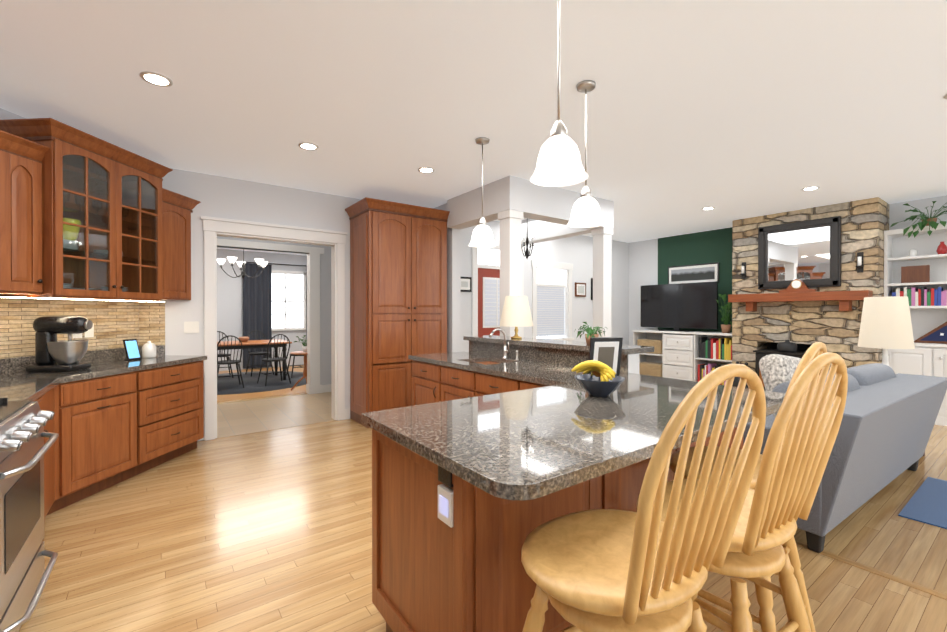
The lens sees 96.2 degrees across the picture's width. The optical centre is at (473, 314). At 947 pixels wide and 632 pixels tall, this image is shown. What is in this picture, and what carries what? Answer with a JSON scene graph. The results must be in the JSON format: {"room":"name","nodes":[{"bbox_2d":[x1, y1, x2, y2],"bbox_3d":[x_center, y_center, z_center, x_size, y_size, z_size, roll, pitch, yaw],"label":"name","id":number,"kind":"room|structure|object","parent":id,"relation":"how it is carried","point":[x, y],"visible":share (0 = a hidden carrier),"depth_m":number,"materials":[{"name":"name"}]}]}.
{"room":"kitchen","nodes":[
{"label":"kitchen","id":0,"kind":"room"},
{"bbox_2d":[0,108,132,301],"bbox_3d":[-3.441,-0.071,3.409,1.124,2.800,1.270,0,0,-36],"label":"wall","id":1,"kind":"structure","parent":0,"point":[5,115],"depth_m":3.07,"materials":[{"name":"white paint"}]},
{"bbox_2d":[0,118,71,299],"bbox_3d":[-3.137,-0.732,3.008,0.361,1.225,0.294,0,0,-36],"label":"upper cabinet","id":2,"kind":"object","parent":1,"relation":"attached to","point":[54,135],"depth_m":2.98,"materials":[{"name":"brown wood"}]},
{"bbox_2d":[72,134,127,300],"bbox_3d":[-3.296,-0.744,3.484,0.665,1.205,0.712,0,0,-36],"label":"upper cabinet","id":3,"kind":"object","parent":1,"relation":"attached to","point":[92,143],"depth_m":3.45,"materials":[{"name":"brown wood"}]},
{"bbox_2d":[112,158,163,301],"bbox_3d":[-3.061,-0.736,3.896,0.335,1.225,0.324,0,0,-36],"label":"upper cabinet","id":4,"kind":"object","parent":1,"relation":"attached to","point":[136,162],"depth_m":3.71,"materials":[{"name":"brown wood"}]},
{"bbox_2d":[217,236,330,384],"bbox_3d":[-3.937,-0.089,7.547,5.800,2.800,6.000,0,0,-36],"label":"wall","id":5,"kind":"structure","parent":0,"point":[229,305],"depth_m":9.81,"materials":[{"name":"grey paint"}]},
{"bbox_2d":[217,239,330,393],"bbox_3d":[-3.880,0.107,6.197,3.900,2.420,0.210,0,0,-36],"label":"door frame","id":6,"kind":"structure","parent":5,"relation":"attached to","point":[313,386],"depth_m":6.99,"materials":[{"name":"white wood"}]},
{"bbox_2d":[243,262,306,368],"bbox_3d":[-4.629,0.018,10.447,2.100,2.500,0.070,0,0,-36],"label":"curtain","id":7,"kind":"object","parent":5,"relation":"hanging from","point":[257,303],"visible":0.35,"depth_m":10.10,"materials":[{"name":"grey fabric"}]},
{"bbox_2d":[272,270,305,330],"bbox_3d":[-4.670,-0.342,10.552,1.000,1.480,0.140,0,0,-36],"label":"dining room window","id":8,"kind":"structure","parent":5,"relation":"attached to","point":[288,300],"depth_m":10.63,"materials":[{"name":"white glass"}]},
{"bbox_2d":[161,168,628,440],"bbox_3d":[0.006,-0.085,6.617,8.226,2.800,0.150,0,0,-36],"label":"wall","id":9,"kind":"structure","parent":0,"point":[228,198],"depth_m":5.10,"materials":[{"name":"white paint"}]},
{"bbox_2d":[164,206,192,289],"bbox_3d":[-2.926,-0.609,4.135,0.301,0.760,0.341,0,0,-36],"label":"door","id":10,"kind":"structure","parent":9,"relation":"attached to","point":[177,222],"depth_m":4.18,"materials":[{"name":"brown wood"}]},
{"bbox_2d":[164,189,195,299],"bbox_3d":[-3.034,-0.659,4.071,0.559,1.029,0.364,0,0,-36],"label":"upper cabinet","id":11,"kind":"object","parent":9,"relation":"attached to","point":[171,198],"depth_m":4.18,"materials":[{"name":"brown wood"}]},
{"bbox_2d":[200,216,347,440],"bbox_3d":[-2.256,0.150,4.940,1.550,2.345,0.194,0,0,-36],"label":"door frame","id":12,"kind":"structure","parent":9,"relation":"attached to","point":[213,227],"depth_m":4.78,"materials":[{"name":"white wood"}]},
{"bbox_2d":[461,277,471,291],"bbox_3d":[-0.140,-0.451,6.396,0.260,0.225,0.025,0,0,-36],"label":"framed picture","id":13,"kind":"object","parent":9,"relation":"attached to","point":[466,284],"visible":0.76,"depth_m":6.41,"materials":[{"name":"black"}]},
{"bbox_2d":[472,242,524,336],"bbox_3d":[0.379,0.084,6.842,1.100,2.460,0.128,0,0,-36],"label":"door frame","id":14,"kind":"structure","parent":9,"relation":"attached to","point":[485,291],"depth_m":6.72,"materials":[{"name":"white"}]},
{"bbox_2d":[531,260,573,340],"bbox_3d":[1.381,-0.179,7.571,1.060,1.500,0.170,0,0,-36],"label":"window","id":15,"kind":"structure","parent":9,"relation":"in","point":[551,303],"depth_m":7.61,"materials":[{"name":"white glass"}]},
{"bbox_2d":[575,282,585,296],"bbox_3d":[2.009,-0.461,7.964,0.300,0.260,0.025,0,0,-36],"label":"framed picture","id":16,"kind":"object","parent":9,"relation":"attached to","point":[580,289],"visible":0.98,"depth_m":7.94,"materials":[{"name":"brown wood"}]},
{"bbox_2d":[591,278,592,299],"bbox_3d":[2.469,-0.482,8.300,0.520,0.420,0.025,0,0,-36],"label":"framed picture","id":17,"kind":"object","parent":9,"relation":"attached to","point":[591,288],"visible":0.1,"depth_m":8.15,"materials":[{"name":"black"}]},
{"bbox_2d":[433,203,460,352],"bbox_3d":[-0.407,-0.082,5.840,0.130,2.800,0.620,0,0,-36],"label":"wall","id":18,"kind":"structure","parent":0,"point":[453,290],"depth_m":5.60,"materials":[{"name":"white paint"}]},
{"bbox_2d":[345,408,349,418],"bbox_3d":[3.614,1.265,3.283,6.035,0.130,9.500,0,0,-36],"label":"baseboard","id":19,"kind":"structure","parent":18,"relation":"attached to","point":[347,413],"depth_m":5.35,"materials":[{"name":"white"}]},
{"bbox_2d":[0,0,946,254],"bbox_3d":[0.460,-1.528,4.993,9.900,0.100,16.000,0,0,-36],"label":"ceiling","id":20,"kind":"structure","parent":0,"point":[730,111],"depth_m":2.82,"materials":[{"name":"white paint"}]},
{"bbox_2d":[139,71,172,86],"bbox_3d":[-1.975,-1.464,2.647,0.168,0.006,0.168,0,0,9],"label":"recessed light","id":21,"kind":"object","parent":20,"relation":"in","point":[155,78],"depth_m":2.63,"materials":[{"name":"white"}]},
{"bbox_2d":[217,249,267,278],"bbox_3d":[-4.517,-1.092,8.340,0.916,0.800,0.883,0,0,-36],"label":"dining chandelier","id":22,"kind":"object","parent":20,"relation":"hanging from","point":[259,262],"visible":0.98,"depth_m":8.22,"materials":[{"name":"grey metal"}]},
{"bbox_2d":[298,142,318,149],"bbox_3d":[-1.443,-1.469,3.716,0.168,0.006,0.168,0,0,45],"label":"recessed light","id":23,"kind":"object","parent":20,"relation":"in","point":[304,145],"depth_m":3.71,"materials":[{"name":"white"}]},
{"bbox_2d":[418,167,434,172],"bbox_3d":[-0.481,-1.471,4.331,0.168,0.006,0.168,0,0,9],"label":"recessed light","id":24,"kind":"object","parent":20,"relation":"in","point":[422,169],"depth_m":4.31,"materials":[{"name":"white"}]},
{"bbox_2d":[468,137,496,247],"bbox_3d":[0.075,-1.026,3.588,0.244,0.890,0.244,0,0,-36],"label":"pendant light","id":25,"kind":"object","parent":20,"relation":"hanging from","point":[482,235],"visible":1,"depth_m":3.54,"materials":[{"name":"white glass"}]},
{"bbox_2d":[521,218,533,258],"bbox_3d":[0.752,-1.122,5.951,0.170,0.720,0.170,0,0,-8],"label":"chandelier","id":26,"kind":"object","parent":20,"relation":"hanging from","point":[527,253],"visible":0.96,"depth_m":5.94,"materials":[{"name":"grey metal"}]},
{"bbox_2d":[447,175,613,245],"bbox_3d":[0.566,-1.301,5.782,1.800,0.359,1.849,0,0,-36],"label":"beam","id":27,"kind":"structure","parent":20,"relation":"attached to","point":[546,211],"depth_m":4.99,"materials":[{"name":"white paint"}]},
{"bbox_2d":[530,0,588,186],"bbox_3d":[0.360,-1.018,1.790,0.244,0.890,0.244,0,0,-36],"label":"pendant light","id":28,"kind":"object","parent":20,"relation":"hanging from","point":[559,163],"visible":1,"depth_m":1.76,"materials":[{"name":"white glass"}]},
{"bbox_2d":[567,80,605,227],"bbox_3d":[0.720,-1.022,2.721,0.244,0.890,0.244,0,0,-36],"label":"pendant light","id":29,"kind":"object","parent":20,"relation":"hanging from","point":[585,212],"visible":1,"depth_m":2.69,"materials":[{"name":"white glass"}]},
{"bbox_2d":[701,207,714,209],"bbox_3d":[3.276,-1.478,5.934,0.168,0.006,0.168,0,0,9],"label":"recessed light","id":30,"kind":"object","parent":20,"relation":"in","point":[705,208],"depth_m":5.92,"materials":[{"name":"white"}]},
{"bbox_2d":[801,186,819,190],"bbox_3d":[3.950,-1.474,4.977,0.168,0.006,0.168,0,0,9],"label":"recessed light","id":31,"kind":"object","parent":20,"relation":"in","point":[812,187],"depth_m":4.97,"materials":[{"name":"white"}]},
{"bbox_2d":[19,393,946,631],"bbox_3d":[0.460,1.371,5.006,9.900,0.103,16.000,0,0,-36],"label":"floor","id":32,"kind":"structure","parent":0,"point":[268,531],"depth_m":2.38,"materials":[{"name":"brown wood"}]},
{"bbox_2d":[0,397,58,631],"bbox_3d":[-2.172,0.845,1.635,0.765,0.985,0.756,0,0,-36],"label":"range","id":33,"kind":"object","parent":32,"relation":"on","point":[24,576],"visible":1,"depth_m":1.78,"materials":[{"name":"silver metal"}]},
{"bbox_2d":[33,395,43,409],"bbox_3d":[-2.604,0.898,2.097,0.617,0.876,0.485,0,0,-36],"label":"base cabinet","id":34,"kind":"object","parent":32,"relation":"on","point":[40,398],"depth_m":2.40,"materials":[{"name":"brown wood"}]},
{"bbox_2d":[44,379,71,521],"bbox_3d":[-2.908,0.896,2.558,0.669,0.876,0.735,0,0,-36],"label":"base cabinet","id":35,"kind":"object","parent":32,"relation":"on","point":[58,399],"depth_m":2.82,"materials":[{"name":"brown wood"}]},
{"bbox_2d":[72,375,203,503],"bbox_3d":[-3.041,0.892,3.445,1.493,0.876,1.387,0,0,-36],"label":"base cabinet","id":36,"kind":"object","parent":32,"relation":"on","point":[113,422],"depth_m":3.33,"materials":[{"name":"brown wood"}]},
{"bbox_2d":[0,355,206,400],"bbox_3d":[-2.766,0.435,3.089,1.526,0.040,2.283,0,0,-36],"label":"countertop","id":37,"kind":"structure","parent":36,"relation":"on","point":[16,385],"depth_m":3.19,"materials":[{"name":"grey stone"}]},
{"bbox_2d":[26,316,92,371],"bbox_3d":[-3.064,0.214,3.158,0.363,0.400,0.313,0,0,-36],"label":"stand mixer","id":38,"kind":"object","parent":37,"relation":"on","point":[65,355],"visible":1,"depth_m":3.10,"materials":[{"name":"black plastic"},{"name":"stainless steel"}]},
{"bbox_2d":[123,339,140,360],"bbox_3d":[-3.099,0.319,3.844,0.076,0.187,0.130,0,0,5],"label":"tablet","id":39,"kind":"object","parent":37,"relation":"on","point":[132,351],"visible":0.98,"depth_m":3.83,"materials":[{"name":"black"}]},
{"bbox_2d":[142,341,155,357],"bbox_3d":[-3.072,0.331,4.022,0.110,0.160,0.110,0,0,-36],"label":"canister","id":40,"kind":"object","parent":37,"relation":"on","point":[148,349],"visible":1,"depth_m":3.99,"materials":[{"name":"white ceramic"}]},
{"bbox_2d":[217,365,305,401],"bbox_3d":[-4.736,1.307,8.097,4.830,0.003,3.860,0,0,-36],"label":"room floor","id":41,"kind":"structure","parent":32,"relation":"on","point":[286,391],"depth_m":7.11,"materials":[{"name":"brown wood"}]},
{"bbox_2d":[217,371,306,394],"bbox_3d":[-4.467,1.304,8.280,2.728,0.008,2.852,0,0,-36],"label":"dining rug","id":42,"kind":"object","parent":41,"relation":"on","point":[227,385],"visible":0.54,"depth_m":8.10,"materials":[{"name":"carpet"}]},
{"bbox_2d":[217,331,233,377],"bbox_3d":[-5.231,0.825,8.730,0.462,0.943,0.552,0,0,-36],"label":"dining chair","id":43,"kind":"object","parent":42,"relation":"on","point":[222,355],"visible":0.44,"depth_m":8.78,"materials":[{"name":"black wood"}]},
{"bbox_2d":[217,335,243,387],"bbox_3d":[-4.329,0.830,7.495,0.462,0.943,0.552,0,0,-36],"label":"dining chair","id":44,"kind":"object","parent":42,"relation":"on","point":[227,361],"visible":0.79,"depth_m":7.40,"materials":[{"name":"black wood"}]},
{"bbox_2d":[217,337,291,379],"bbox_3d":[-4.497,0.870,8.319,1.560,0.856,1.000,0,0,-36],"label":"dining table","id":45,"kind":"object","parent":42,"relation":"on","point":[247,343],"visible":0.5,"depth_m":8.24,"materials":[{"name":"brown wood"}]},
{"bbox_2d":[245,330,273,376],"bbox_3d":[-4.628,0.823,9.170,0.462,0.943,0.552,0,0,-41],"label":"dining chair","id":46,"kind":"object","parent":42,"relation":"on","point":[254,353],"visible":0.73,"depth_m":9.15,"materials":[{"name":"black wood"}]},
{"bbox_2d":[257,334,290,385],"bbox_3d":[-3.706,0.828,7.925,0.462,0.943,0.552,0,0,-44],"label":"dining chair","id":47,"kind":"object","parent":42,"relation":"on","point":[273,359],"visible":1,"depth_m":7.85,"materials":[{"name":"black wood"}]},
{"bbox_2d":[286,354,303,377],"bbox_3d":[-3.612,0.824,8.964,0.552,0.943,0.462,0,0,-36],"label":"dining chair","id":48,"kind":"object","parent":42,"relation":"on","point":[293,365],"visible":0.21,"depth_m":8.75,"materials":[{"name":"black wood"}]},
{"bbox_2d":[290,351,307,390],"bbox_3d":[-2.882,0.978,7.294,0.500,0.662,0.501,0,0,-36],"label":"table","id":49,"kind":"object","parent":41,"relation":"on","point":[305,354],"visible":0.5,"depth_m":7.26,"materials":[{"name":"brown wood"}]},
{"bbox_2d":[295,335,306,351],"bbox_3d":[-2.889,0.500,7.305,0.302,0.292,0.295,0,0,7],"label":"potted plant","id":50,"kind":"object","parent":49,"relation":"on","point":[304,347],"visible":0.67,"depth_m":7.25,"materials":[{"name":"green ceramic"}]},
{"bbox_2d":[201,392,335,440],"bbox_3d":[-2.857,1.317,5.646,2.895,0.004,1.945,0,0,-36],"label":"tile floor","id":51,"kind":"structure","parent":32,"relation":"on","point":[245,417],"depth_m":5.63,"materials":[{"name":"beige tile"}]},
{"bbox_2d":[345,197,449,427],"bbox_3d":[-0.959,0.001,5.392,1.130,2.640,0.687,0,0,-36],"label":"pantry cabinet","id":52,"kind":"object","parent":32,"relation":"on","point":[398,283],"visible":0.88,"depth_m":5.10,"materials":[{"name":"brown wood"}]},
{"bbox_2d":[498,209,522,336],"bbox_3d":[0.406,0.104,4.658,0.200,2.440,0.200,0,0,-36],"label":"column","id":53,"kind":"structure","parent":32,"relation":"on","point":[510,252],"depth_m":4.59,"materials":[{"name":"white paint"}]},
{"bbox_2d":[363,339,748,631],"bbox_3d":[0.032,0.806,3.032,2.212,1.050,2.804,0,0,-36],"label":"kitchen island","id":54,"kind":"object","parent":32,"relation":"on","point":[446,555],"depth_m":1.62,"materials":[{"name":"brown wood"}]},
{"bbox_2d":[361,407,748,506],"bbox_3d":[0.337,0.441,1.802,1.310,0.040,0.975,0,0,-36],"label":"island countertop","id":55,"kind":"structure","parent":54,"relation":"on","point":[530,472],"depth_m":1.30,"materials":[{"name":"grey stone"}]},
{"bbox_2d":[571,360,625,396],"bbox_3d":[0.651,0.326,2.194,0.256,0.186,0.253,0,0,-36],"label":"fruit bowl","id":56,"kind":"object","parent":55,"relation":"on","point":[602,380],"visible":1,"depth_m":2.14,"materials":[{"name":"grey ceramic"}]},
{"bbox_2d":[463,335,653,350],"bbox_3d":[0.619,0.257,3.842,0.370,0.040,1.960,0,0,-36],"label":"island countertop","id":57,"kind":"structure","parent":54,"relation":"on","point":[494,339],"depth_m":3.60,"materials":[{"name":"grey stone"}]},
{"bbox_2d":[500,296,532,338],"bbox_3d":[0.416,0.029,4.126,0.330,0.412,0.330,0,0,-36],"label":"light","id":58,"kind":"object","parent":57,"relation":"on","point":[516,313],"visible":1,"depth_m":4.01,"materials":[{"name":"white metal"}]},
{"bbox_2d":[574,322,606,343],"bbox_3d":[0.940,0.149,3.436,0.264,0.179,0.242,0,0,-36],"label":"potted plant","id":59,"kind":"object","parent":57,"relation":"on","point":[590,331],"visible":0.96,"depth_m":3.39,"materials":[{"name":"green plant"}]},
{"bbox_2d":[698,391,785,421],"bbox_3d":[0.524,0.435,3.234,0.680,0.040,3.070,0,0,-36],"label":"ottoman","id":60,"kind":"structure","parent":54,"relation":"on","point":[774,400],"depth_m":2.05,"materials":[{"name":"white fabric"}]},
{"bbox_2d":[489,328,518,360],"bbox_3d":[0.270,0.269,3.792,0.218,0.286,0.204,0,0,-36],"label":"faucet","id":61,"kind":"object","parent":60,"relation":"on","point":[505,346],"visible":1,"depth_m":3.87,"materials":[{"name":"silver metal"}]},
{"bbox_2d":[587,337,622,375],"bbox_3d":[0.845,0.282,2.777,0.226,0.267,0.186,0,0,-36],"label":"framed picture","id":62,"kind":"object","parent":60,"relation":"on","point":[607,351],"visible":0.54,"depth_m":2.75,"materials":[{"name":"black"}]},
{"bbox_2d":[591,227,612,336],"bbox_3d":[1.695,0.100,5.598,0.200,2.440,0.200,0,0,-36],"label":"column","id":63,"kind":"structure","parent":32,"relation":"on","point":[602,254],"depth_m":5.53,"materials":[{"name":"white"}]},
{"bbox_2d":[521,364,765,631],"bbox_3d":[0.369,0.719,1.053,0.494,1.247,0.540,0,0,-33],"label":"bar stool","id":64,"kind":"object","parent":32,"relation":"on","point":[644,568],"visible":1,"depth_m":0.92,"materials":[{"name":"brown wood"}]},
{"bbox_2d":[632,329,731,384],"bbox_3d":[3.816,0.810,7.693,0.501,1.000,1.830,0,0,-36],"label":"tv console","id":65,"kind":"object","parent":32,"relation":"on","point":[696,356],"visible":0.6,"depth_m":7.53,"materials":[{"name":"white wood"}]},
{"bbox_2d":[641,281,717,331],"bbox_3d":[3.736,-0.126,7.804,0.240,0.869,1.430,0,0,-36],"label":"tv","id":66,"kind":"object","parent":65,"relation":"on","point":[676,307],"visible":0.98,"depth_m":7.71,"materials":[{"name":"black plastic"}]},
{"bbox_2d":[716,294,731,332],"bbox_3d":[4.224,-0.014,7.067,0.392,0.652,0.259,0,0,-36],"label":"potted plant","id":67,"kind":"object","parent":65,"relation":"on","point":[725,327],"visible":0.9,"depth_m":7.01,"materials":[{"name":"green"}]},
{"bbox_2d":[636,352,847,631],"bbox_3d":[0.755,0.718,1.288,0.494,1.247,0.540,0,0,-33],"label":"bar stool","id":68,"kind":"object","parent":32,"relation":"on","point":[779,500],"visible":0.54,"depth_m":1.13,"materials":[{"name":"brown wood"}]},
{"bbox_2d":[669,342,826,631],"bbox_3d":[1.020,0.717,1.658,0.494,1.247,0.540,0,0,-40],"label":"bar stool","id":69,"kind":"object","parent":32,"relation":"on","point":[765,619],"visible":0.08,"depth_m":1.53,"materials":[{"name":"brown wood"}]},
{"bbox_2d":[728,197,888,371],"bbox_3d":[4.653,-0.081,6.078,1.047,2.797,1.700,0,0,-36],"label":"fireplace","id":70,"kind":"object","parent":32,"relation":"on","point":[829,318],"visible":0.56,"depth_m":5.83,"materials":[{"name":"stone"}]},
{"bbox_2d":[732,361,747,387],"bbox_3d":[4.042,0.979,6.405,0.291,0.523,0.300,0,0,-36],"label":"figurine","id":71,"kind":"object","parent":70,"relation":"on","point":[736,381],"visible":0.19,"depth_m":6.36,"materials":[{"name":"black"}]},
{"bbox_2d":[740,262,746,278],"bbox_3d":[4.168,-0.675,6.564,0.059,0.260,0.070,0,0,-36],"label":"candle sconce","id":72,"kind":"object","parent":70,"relation":"attached to","point":[743,268],"depth_m":6.56,"materials":[{"name":"grey metal"}]},
{"bbox_2d":[753,340,805,390],"bbox_3d":[4.547,0.804,6.153,0.620,0.885,0.660,0,0,-36],"label":"wood stove","id":73,"kind":"object","parent":70,"relation":"on","point":[787,348],"visible":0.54,"depth_m":6.02,"materials":[{"name":"grey metal"}]},
{"bbox_2d":[779,279,816,292],"bbox_3d":[4.525,-0.398,5.933,0.090,0.190,0.420,0,0,-36],"label":"mantel clock","id":74,"kind":"object","parent":70,"relation":"on","point":[796,285],"visible":0.98,"depth_m":5.90,"materials":[{"name":"brown wood"}]},
{"bbox_2d":[758,216,840,288],"bbox_3d":[4.572,-0.837,6.003,0.065,0.930,0.960,0,0,-36],"label":"mirror","id":75,"kind":"object","parent":70,"relation":"attached to","point":[808,253],"visible":1,"depth_m":5.97,"materials":[{"name":"black mirror"}]},
{"bbox_2d":[856,252,863,272],"bbox_3d":[4.970,-0.670,5.465,0.059,0.260,0.070,0,0,-36],"label":"candle sconce","id":76,"kind":"object","parent":70,"relation":"attached to","point":[859,266],"depth_m":5.46,"materials":[{"name":"grey metal"}]},
{"bbox_2d":[743,354,946,552],"bbox_3d":[2.670,0.797,3.260,2.377,1.066,1.103,0,0,-36],"label":"sofa","id":77,"kind":"object","parent":32,"relation":"on","point":[886,427],"visible":0.42,"depth_m":2.67,"materials":[{"name":"grey fabric"}]},
{"bbox_2d":[882,224,946,425],"bbox_3d":[5.803,0.122,5.022,0.435,2.400,1.356,0,0,-36],"label":"built-in shelves","id":78,"kind":"object","parent":32,"relation":"on","point":[915,270],"visible":0.71,"depth_m":5.32,"materials":[{"name":"white painted wood"}]},
{"bbox_2d":[890,201,946,237],"bbox_3d":[5.548,-1.174,5.170,0.482,0.500,0.675,0,0,-36],"label":"potted plant","id":79,"kind":"object","parent":78,"relation":"on","point":[928,221],"visible":0.98,"depth_m":5.18,"materials":[{"name":"green plant"}]},
{"bbox_2d":[898,477,946,528],"bbox_3d":[3.514,1.327,2.771,1.100,0.011,0.890,0,0,-36],"label":"rug","id":80,"kind":"object","parent":32,"relation":"on","point":[927,503],"visible":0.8,"depth_m":2.94,"materials":[{"name":"blue carpet"}]},
{"bbox_3d":[3.934,1.016,4.060,0.440,0.620,0.500,0,0,-36],"label":"end table","id":81,"kind":"object","parent":32,"relation":"on","visible":0},
{"bbox_2d":[858,296,914,365],"bbox_3d":[3.934,0.270,4.057,0.394,0.870,0.394,0,0,-36],"label":"light","id":82,"kind":"object","parent":81,"relation":"on","point":[885,324],"visible":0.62,"depth_m":3.93,"materials":[{"name":"beige fabric"}]},
{"bbox_2d":[658,227,731,332],"bbox_3d":[4.095,-0.090,7.726,0.012,2.800,1.580,0,0,-36],"label":"wall","id":83,"kind":"structure","parent":0,"point":[711,246],"depth_m":7.65,"materials":[{"name":"green paint"}]},
{"bbox_2d":[668,262,718,283],"bbox_3d":[4.017,-0.730,7.796,0.023,0.360,0.930,0,0,-36],"label":"picture","id":84,"kind":"object","parent":83,"relation":"attached to","point":[705,272],"visible":0.79,"depth_m":7.75,"materials":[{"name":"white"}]},
{"bbox_2d":[629,195,946,344],"bbox_3d":[6.112,-0.078,5.100,0.150,2.800,9.500,0,0,-36],"label":"wall","id":85,"kind":"structure","parent":0,"point":[643,263],"depth_m":8.49,"materials":[{"name":"white paint"}]},
{"bbox_3d":[-0.990,-0.052,-0.775,0.150,2.800,8.380,0,0,-36],"label":"wall","id":86,"kind":"structure","parent":0,"visible":0},
{"bbox_2d":[0,130,43,297],"bbox_3d":[-3.207,-0.653,2.852,0.447,1.029,0.435,0,0,-36],"label":"door","id":87,"kind":"structure","parent":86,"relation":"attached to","point":[21,155],"depth_m":2.85,"materials":[{"name":"brown wood"}]},
{"bbox_2d":[64,146,115,293],"bbox_3d":[-2.920,-0.684,3.206,0.314,1.006,0.357,0,0,-36],"label":"door","id":88,"kind":"structure","parent":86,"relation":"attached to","point":[85,216],"depth_m":3.39,"materials":[{"name":"brown wood"}]},
{"bbox_2d":[0,298,198,372],"bbox_3d":[-2.268,0.152,2.364,1.476,0.533,4.037,0,0,-36],"label":"backsplash","id":89,"kind":"structure","parent":86,"relation":"attached to","point":[116,324],"depth_m":3.67,"materials":[{"name":"tile"}]},
{"bbox_2d":[124,166,163,293],"bbox_3d":[-2.881,-0.686,3.666,0.314,1.006,0.357,0,0,-36],"label":"door","id":90,"kind":"structure","parent":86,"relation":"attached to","point":[143,190],"depth_m":3.84,"materials":[{"name":"brown wood"}]}
]}

